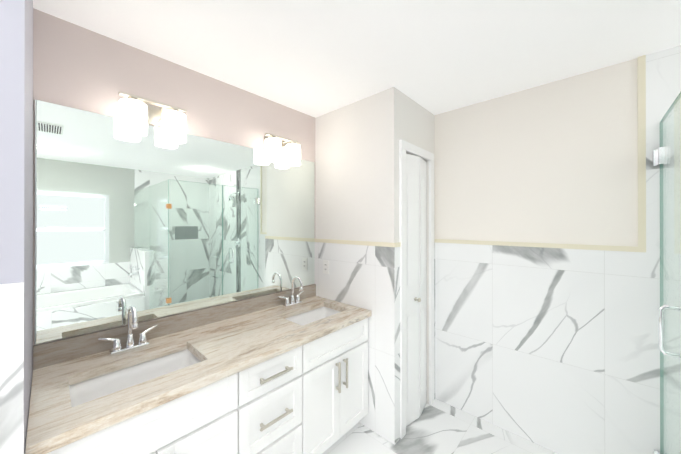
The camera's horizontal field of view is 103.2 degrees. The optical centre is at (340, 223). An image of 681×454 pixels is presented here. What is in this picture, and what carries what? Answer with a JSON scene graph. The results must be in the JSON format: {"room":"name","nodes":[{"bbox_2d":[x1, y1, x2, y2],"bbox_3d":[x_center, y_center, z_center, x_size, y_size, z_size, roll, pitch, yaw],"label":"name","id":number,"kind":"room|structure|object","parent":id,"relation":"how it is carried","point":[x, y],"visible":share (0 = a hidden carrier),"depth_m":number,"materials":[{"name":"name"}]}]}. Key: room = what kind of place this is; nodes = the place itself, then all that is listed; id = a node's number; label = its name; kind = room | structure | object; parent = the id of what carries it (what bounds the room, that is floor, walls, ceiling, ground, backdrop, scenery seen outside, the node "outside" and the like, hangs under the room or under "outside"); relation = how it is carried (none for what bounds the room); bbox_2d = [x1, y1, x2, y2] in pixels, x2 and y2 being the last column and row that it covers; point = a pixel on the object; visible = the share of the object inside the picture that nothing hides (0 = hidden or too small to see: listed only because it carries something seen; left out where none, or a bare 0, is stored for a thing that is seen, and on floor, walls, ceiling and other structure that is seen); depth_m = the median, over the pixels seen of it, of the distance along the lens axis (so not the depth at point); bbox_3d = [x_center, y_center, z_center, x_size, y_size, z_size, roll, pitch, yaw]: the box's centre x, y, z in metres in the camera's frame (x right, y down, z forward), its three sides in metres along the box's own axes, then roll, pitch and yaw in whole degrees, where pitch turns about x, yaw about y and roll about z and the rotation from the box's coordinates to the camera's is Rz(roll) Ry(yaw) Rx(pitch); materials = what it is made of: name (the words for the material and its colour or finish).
{"room":"bathroom","nodes":[
{"label":"bathroom","id":0,"kind":"room"},
{"bbox_2d":[0,0,32,453],"bbox_3d":[-1.667,0.278,0.342,0.650,2.440,1.670,0,0,43],"label":"wall","id":1,"kind":"structure","parent":0,"point":[16,141],"depth_m":0.73,"materials":[{"name":"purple paint"}]},
{"bbox_2d":[0,282,23,296],"bbox_3d":[-1.423,0.173,0.117,0.013,0.030,1.670,0,0,43],"label":"trim","id":2,"kind":"structure","parent":1,"relation":"attached to","point":[9,289],"depth_m":0.71,"materials":[{"name":"white"}]},
{"bbox_2d":[0,294,23,453],"bbox_3d":[-1.424,0.843,0.117,0.010,1.310,1.670,0,0,43],"label":"wall tile","id":3,"kind":"structure","parent":1,"relation":"attached to","point":[11,374],"depth_m":0.71,"materials":[{"name":"tile"}]},
{"bbox_2d":[32,8,314,374],"bbox_3d":[-1.432,0.280,1.165,0.120,2.440,5.000,0,0,43],"label":"wall","id":4,"kind":"structure","parent":0,"point":[75,66],"depth_m":1.45,"materials":[{"name":"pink paint"}]},
{"bbox_2d":[118,91,186,143],"bbox_3d":[-0.996,-0.556,1.445,0.142,0.188,0.300,0,0,43],"label":"sconce","id":5,"kind":"object","parent":4,"relation":"attached to","point":[137,115],"visible":0.98,"depth_m":1.43,"materials":[{"name":"white glass"}]},
{"bbox_2d":[33,284,315,369],"bbox_3d":[-0.775,0.581,1.770,0.020,0.100,1.635,0,0,43],"label":"backsplash","id":6,"kind":"structure","parent":4,"relation":"attached to","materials":[{"name":"stone"}]},
{"bbox_2d":[35,100,314,343],"bbox_3d":[-0.781,-0.007,1.775,0.006,1.065,1.626,0,0,43],"label":"mirror","id":7,"kind":"object","parent":4,"relation":"attached to","point":[152,224],"visible":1,"depth_m":1.49,"materials":[{"name":"clear glass"}]},
{"bbox_2d":[264,133,300,165],"bbox_3d":[-0.440,-0.555,2.048,0.142,0.188,0.300,0,0,43],"label":"sconce","id":8,"kind":"object","parent":4,"relation":"attached to","point":[275,147],"visible":0.98,"depth_m":2.04,"materials":[{"name":"white glass"}]},
{"bbox_2d":[315,91,381,241],"bbox_3d":[0.069,0.282,2.189,0.700,2.440,0.100,0,0,43],"label":"wall","id":9,"kind":"structure","parent":0,"point":[348,172],"depth_m":2.11,"materials":[{"name":"white paint"}]},
{"bbox_2d":[315,242,394,444],"bbox_3d":[0.072,0.832,2.111,0.810,1.340,0.010,0,0,43],"label":"wall tile","id":10,"kind":"structure","parent":9,"relation":"attached to","point":[361,276],"depth_m":1.95,"materials":[{"name":"tile"}]},
{"bbox_2d":[323,260,328,273],"bbox_3d":[-0.124,0.367,2.280,0.070,0.114,0.008,0,0,43],"label":"electrical outlet","id":11,"kind":"object","parent":10,"relation":"attached to","point":[325,266],"visible":1,"depth_m":2.27,"materials":[{"name":"white plastic"}]},
{"bbox_2d":[33,0,680,117],"bbox_3d":[0.145,-0.993,-0.162,4.600,0.100,5.180,0,0,43],"label":"ceiling","id":12,"kind":"structure","parent":0,"point":[315,58],"depth_m":1.39,"materials":[{"name":"white paint"}]},
{"bbox_2d":[382,87,434,403],"bbox_3d":[0.553,0.281,2.125,0.100,2.440,0.660,0,0,43],"label":"wall","id":13,"kind":"structure","parent":0,"point":[407,118],"depth_m":1.91,"materials":[{"name":"white paint"}]},
{"bbox_2d":[395,243,434,443],"bbox_3d":[0.590,0.832,2.083,0.010,1.340,0.650,0,0,43],"label":"wall tile","id":14,"kind":"structure","parent":13,"relation":"attached to","point":[397,343],"depth_m":1.86,"materials":[{"name":"stone"}]},
{"bbox_2d":[406,154,426,425],"bbox_3d":[0.597,0.486,2.089,0.102,2.006,0.416,0,0,43],"label":"closet door","id":15,"kind":"structure","parent":13,"relation":"in","point":[416,283],"depth_m":2.05,"materials":[{"name":"white wood"}]},
{"bbox_2d":[399,139,433,438],"bbox_3d":[0.601,0.457,2.087,0.022,2.090,0.540,0,0,43],"label":"door frame","id":16,"kind":"structure","parent":13,"relation":"attached to","point":[405,147],"depth_m":1.92,"materials":[{"name":"white wood"}]},
{"bbox_2d":[323,399,556,453],"bbox_3d":[0.145,1.547,-0.166,4.600,0.100,5.180,0,0,43],"label":"floor","id":17,"kind":"structure","parent":0,"point":[438,427],"depth_m":1.88,"materials":[{"name":"tile"}]},
{"bbox_2d":[28,304,370,453],"bbox_3d":[-0.551,1.085,1.562,0.627,0.830,1.632,0,0,43],"label":"bathroom vanity","id":18,"kind":"object","parent":17,"relation":"on","point":[284,372],"depth_m":1.33,"materials":[{"name":"painted wood"},{"name":"brushed nickel"}]},
{"bbox_2d":[25,296,370,453],"bbox_3d":[-0.556,0.650,1.567,0.617,0.040,1.636,0,0,43],"label":"countertop","id":19,"kind":"structure","parent":18,"relation":"on","point":[225,346],"depth_m":1.25,"materials":[{"name":"beige stone"}]},
{"bbox_2d":[57,344,200,411],"bbox_3d":[-0.869,0.739,1.184,0.336,0.162,0.506,0,0,43],"label":"sink","id":20,"kind":"object","parent":19,"relation":"in","point":[101,383],"depth_m":1.24,"materials":[{"name":"white ceramic"}]},
{"bbox_2d":[97,305,160,355],"bbox_3d":[-1.022,0.515,1.325,0.148,0.230,0.239,0,0,43],"label":"faucet","id":21,"kind":"object","parent":19,"relation":"on","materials":[{"name":"silver metal"}]},
{"bbox_2d":[277,276,304,307],"bbox_3d":[-0.338,0.516,2.068,0.148,0.230,0.239,0,0,43],"label":"faucet","id":22,"kind":"object","parent":19,"relation":"on","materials":[{"name":"silver metal"}]},
{"bbox_2d":[285,304,344,323],"bbox_3d":[-0.185,0.740,1.927,0.336,0.162,0.506,0,0,43],"label":"sink","id":23,"kind":"object","parent":19,"relation":"in","point":[322,310],"depth_m":2.09,"materials":[{"name":"white ceramic"}]},
{"bbox_2d":[653,92,680,453],"bbox_3d":[1.995,0.473,0.374,1.984,2.051,1.258,0,0,43],"label":"glass","id":24,"kind":"object","parent":17,"relation":"on","point":[662,155],"visible":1,"depth_m":1.29,"materials":[{"name":"teal"}]},
{"bbox_2d":[435,58,637,246],"bbox_3d":[1.737,0.281,1.565,4.240,2.440,0.120,0,0,43],"label":"wall","id":25,"kind":"structure","parent":0,"point":[556,162],"depth_m":1.81,"materials":[{"name":"white paint"}]},
{"bbox_2d":[315,55,645,251],"bbox_3d":[0.738,-0.389,1.947,2.015,1.100,0.673,0,0,43],"label":"trim","id":26,"kind":"structure","parent":25,"relation":"attached to","point":[641,90],"depth_m":1.52,"materials":[{"name":"beige"}]},
{"bbox_2d":[435,242,641,453],"bbox_3d":[1.251,0.831,1.922,1.200,1.340,0.010,0,0,43],"label":"wall tile","id":27,"kind":"structure","parent":25,"relation":"attached to","point":[540,346],"depth_m":1.81,"materials":[{"name":"tile"}]},
{"bbox_2d":[642,45,680,453],"bbox_3d":[2.428,0.279,0.840,2.000,2.440,0.010,0,0,43],"label":"shower wall tile","id":28,"kind":"structure","parent":25,"relation":"attached to","point":[663,79],"depth_m":1.48,"materials":[{"name":"stone"}]}
]}

